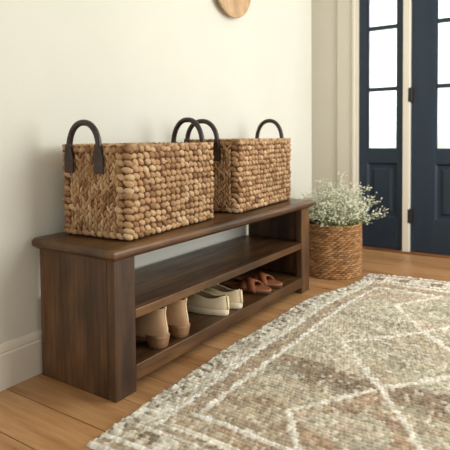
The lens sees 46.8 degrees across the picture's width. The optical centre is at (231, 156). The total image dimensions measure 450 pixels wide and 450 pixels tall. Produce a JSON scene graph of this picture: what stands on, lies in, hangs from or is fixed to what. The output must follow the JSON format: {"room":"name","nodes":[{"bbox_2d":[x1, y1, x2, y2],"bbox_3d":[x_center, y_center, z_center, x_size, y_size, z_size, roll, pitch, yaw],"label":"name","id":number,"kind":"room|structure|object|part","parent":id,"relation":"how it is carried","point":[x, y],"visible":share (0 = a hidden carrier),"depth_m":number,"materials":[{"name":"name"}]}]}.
{"room":"entryway","nodes":[
{"label":"entryway","id":0,"kind":"room"},
{"bbox_2d":[0,0,311,343],"bbox_3d":[-0.969,-0.587,1.883,0.470,2.750,5.000,1,3,33],"label":"wall","id":1,"kind":"structure","parent":0,"point":[132,69],"depth_m":2.23,"materials":[{"name":"beige paint"}]},
{"bbox_2d":[0,329,41,390],"bbox_3d":[-0.766,0.714,1.784,0.016,0.154,4.964,1,3,33],"label":"baseboard","id":2,"kind":"structure","parent":1,"relation":"attached to","point":[20,357],"depth_m":1.82,"materials":[{"name":"beige paint"}]},
{"bbox_2d":[217,0,250,17],"bbox_3d":[-0.003,-0.958,2.872,0.041,0.380,0.380,1,3,33],"label":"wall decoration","id":3,"kind":"object","parent":1,"relation":"attached to","point":[233,8],"visible":1,"depth_m":2.89,"materials":[{"name":"brown wood"}]},
{"bbox_2d":[0,249,449,449],"bbox_3d":[1.258,0.787,2.271,4.400,0.060,8.000,1,3,33],"label":"floor","id":4,"kind":"structure","parent":0,"point":[39,412],"depth_m":1.74,"materials":[{"name":"brown wood"}]},
{"bbox_2d":[32,199,315,402],"bbox_3d":[-0.117,0.514,2.363,0.411,0.500,1.516,1,3,33],"label":"bench","id":5,"kind":"object","parent":4,"relation":"on","point":[93,293],"visible":0.86,"depth_m":1.84,"materials":[{"name":"brown wood"}]},
{"bbox_3d":[-0.532,0.559,1.785,0.340,0.462,0.034,1,3,33],"label":"panel","id":6,"kind":"part","parent":5,"relation":"part of","materials":[{"name":"brown wood"}]},
{"bbox_3d":[-0.360,0.560,1.708,0.034,0.462,0.094,1,3,33],"label":"post","id":7,"kind":"part","parent":5,"relation":"part of","materials":[{"name":"brown wood"}]},
{"bbox_2d":[62,117,213,240],"bbox_3d":[-0.345,0.056,2.059,0.334,0.438,0.610,1,3,29],"label":"woven basket","id":8,"kind":"object","parent":5,"relation":"on","point":[121,191],"visible":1,"depth_m":1.84,"materials":[{"name":"wicker"}]},
{"bbox_3d":[-0.516,-0.071,1.817,0.163,0.117,0.022,1,3,29],"label":"handle","id":9,"kind":"part","parent":8,"relation":"part of","materials":[{"name":"brown leather"}]},
{"bbox_3d":[-0.194,-0.104,2.301,0.177,0.140,0.022,1,3,29],"label":"handle","id":10,"kind":"part","parent":8,"relation":"part of","materials":[{"name":"brown leather"}]},
{"bbox_2d":[135,306,169,348],"bbox_3d":[-0.346,0.617,1.951,0.276,0.151,0.078,1,3,32],"label":"boot","id":11,"kind":"object","parent":5,"relation":"on","point":[152,327],"visible":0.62,"depth_m":1.88,"materials":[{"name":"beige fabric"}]},
{"bbox_2d":[166,297,189,337],"bbox_3d":[-0.277,0.612,2.057,0.276,0.151,0.078,1,3,35],"label":"boot","id":12,"kind":"object","parent":5,"relation":"on","point":[177,317],"visible":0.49,"depth_m":1.98,"materials":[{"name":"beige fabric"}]},
{"bbox_2d":[187,290,229,315],"bbox_3d":[-0.133,0.620,2.289,0.285,0.114,0.095,1,3,31],"label":"sneaker","id":13,"kind":"object","parent":5,"relation":"on","point":[202,302],"visible":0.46,"depth_m":2.23,"materials":[{"name":"beige fabric"}]},
{"bbox_2d":[135,234,300,318],"bbox_3d":[-0.125,0.501,2.368,0.369,0.032,1.390,1,3,33],"label":"shelf","id":14,"kind":"object","parent":5,"relation":"attached to","point":[158,285],"depth_m":2.29,"materials":[{"name":"brown wood"}]},
{"bbox_2d":[136,268,301,379],"bbox_3d":[-0.123,0.701,2.375,0.369,0.054,1.390,1,3,33],"label":"shelf","id":15,"kind":"object","parent":5,"relation":"attached to","point":[203,327],"depth_m":2.17,"materials":[{"name":"brown wood"}]},
{"bbox_2d":[203,284,242,308],"bbox_3d":[-0.068,0.616,2.384,0.285,0.114,0.095,1,3,35],"label":"sneaker","id":16,"kind":"object","parent":5,"relation":"on","point":[235,295],"visible":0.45,"depth_m":2.31,"materials":[{"name":"beige fabric"}]},
{"bbox_2d":[184,119,290,212],"bbox_3d":[0.059,0.022,2.688,0.302,0.450,0.662,1,3,29],"label":"woven basket","id":17,"kind":"object","parent":5,"relation":"on","point":[249,174],"visible":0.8,"depth_m":2.45,"materials":[{"name":"wicker"}]},
{"bbox_3d":[-0.138,-0.114,2.429,0.189,0.125,0.022,1,3,29],"label":"handle","id":18,"kind":"part","parent":17,"relation":"part of","materials":[{"name":"brown leather"}]},
{"bbox_3d":[0.216,-0.144,2.956,0.179,0.140,0.022,1,3,29],"label":"handle","id":19,"kind":"part","parent":17,"relation":"part of","materials":[{"name":"brown leather"}]},
{"bbox_2d":[223,276,271,294],"bbox_3d":[0.076,0.629,2.578,0.266,0.071,0.096,1,3,31],"label":"sandal","id":20,"kind":"object","parent":5,"relation":"on","point":[247,284],"visible":0.94,"depth_m":2.54,"materials":[{"name":"brown leather"}]},
{"bbox_2d":[235,271,282,288],"bbox_3d":[0.138,0.625,2.675,0.266,0.071,0.096,1,3,29],"label":"sandal","id":21,"kind":"object","parent":5,"relation":"on","point":[270,282],"visible":0.78,"depth_m":2.64,"materials":[{"name":"brown leather"}]},
{"bbox_3d":[0.252,0.507,2.973,0.340,0.462,0.034,1,3,33],"label":"panel","id":22,"kind":"part","parent":5,"relation":"part of","materials":[{"name":"brown wood"}]},
{"bbox_3d":[0.391,0.510,2.845,0.034,0.462,0.094,1,3,33],"label":"post","id":23,"kind":"part","parent":5,"relation":"part of","materials":[{"name":"brown wood"}]},
{"bbox_2d":[86,274,449,449],"bbox_3d":[0.696,0.761,2.040,1.244,0.018,2.219,1,3,33],"label":"area rug","id":24,"kind":"object","parent":4,"relation":"on","point":[364,364],"visible":1,"depth_m":1.75,"materials":[{"name":"fabric"}]},
{"bbox_2d":[309,218,361,279],"bbox_3d":[0.634,0.564,3.235,0.356,0.321,0.355,0,2,0],"label":"basket","id":25,"kind":"object","parent":4,"relation":"on","point":[335,252],"visible":0.76,"depth_m":3.08,"materials":[{"name":"wicker"}]},
{"bbox_2d":[292,172,387,226],"bbox_3d":[0.638,0.386,3.226,0.638,0.597,0.640,-1,2,-23],"label":"flowering plant","id":26,"kind":"object","parent":25,"relation":"in","point":[320,210],"visible":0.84,"depth_m":3.14,"materials":[{"name":"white plant"}]},
{"bbox_3d":[0.540,0.370,3.047,0.134,0.216,0.238,1,3,33],"label":"stem","id":27,"kind":"part","parent":26,"relation":"part of","materials":[{"name":"green"}]},
{"bbox_3d":[0.643,0.281,3.222,0.173,0.378,0.165,1,3,33],"label":"stem","id":28,"kind":"part","parent":26,"relation":"part of","materials":[{"name":"green"}]},
{"bbox_3d":[0.655,0.395,3.022,0.167,0.167,0.227,0,2,9],"label":"stem","id":29,"kind":"part","parent":26,"relation":"part of","materials":[{"name":"green"}]},
{"bbox_3d":[0.747,0.382,3.042,0.249,0.189,0.195,1,3,33],"label":"stem","id":30,"kind":"part","parent":26,"relation":"part of","materials":[{"name":"green"}]},
{"bbox_3d":[0.824,0.387,3.162,0.237,0.168,0.141,1,3,33],"label":"stem","id":31,"kind":"part","parent":26,"relation":"part of","materials":[{"name":"green"}]},
{"bbox_2d":[311,0,336,217],"bbox_3d":[2.112,-0.664,3.254,4.100,2.750,0.140,1,3,33],"label":"wall","id":32,"kind":"structure","parent":0,"point":[323,12],"depth_m":4.09,"materials":[{"name":"beige paint"}]},
{"bbox_2d":[337,0,359,219],"bbox_3d":[0.915,-0.478,4.009,0.167,2.340,0.134,1,3,33],"label":"trim","id":33,"kind":"structure","parent":32,"relation":"attached to","point":[348,11],"depth_m":3.96,"materials":[{"name":"beige paint"}]},
{"bbox_2d":[359,0,402,249],"bbox_3d":[1.119,-0.419,3.864,0.327,2.202,0.045,1,3,33],"label":"door","id":34,"kind":"structure","parent":32,"relation":"in","point":[380,169],"depth_m":3.88,"materials":[{"name":"blue paint"}]},
{"bbox_3d":[1.129,0.246,3.883,0.230,0.406,0.032,1,3,33],"label":"panel","id":35,"kind":"part","parent":34,"relation":"part of","materials":[{"name":"blue paint"}]},
{"bbox_2d":[362,245,449,258],"bbox_3d":[1.730,0.699,3.527,1.758,0.012,0.165,1,3,33],"label":"threshold","id":36,"kind":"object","parent":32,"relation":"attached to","point":[363,247],"depth_m":3.75,"materials":[{"name":"brown wood"}]},
{"bbox_2d":[402,0,411,251],"bbox_3d":[1.286,-0.412,3.769,0.050,2.220,0.130,1,3,33],"label":"trim","id":37,"kind":"structure","parent":32,"relation":"attached to","point":[407,4],"depth_m":3.72,"materials":[{"name":"beige paint"}]},
{"bbox_2d":[407,0,449,254],"bbox_3d":[1.849,-0.405,3.344,1.380,2.202,0.109,1,3,33],"label":"door","id":38,"kind":"structure","parent":32,"relation":"in","point":[428,216],"depth_m":3.67,"materials":[{"name":"blue paint"}]},
{"bbox_3d":[1.879,0.259,3.388,1.047,0.406,0.032,1,3,33],"label":"panel","id":39,"kind":"part","parent":38,"relation":"part of","materials":[{"name":"blue paint"}]}
]}

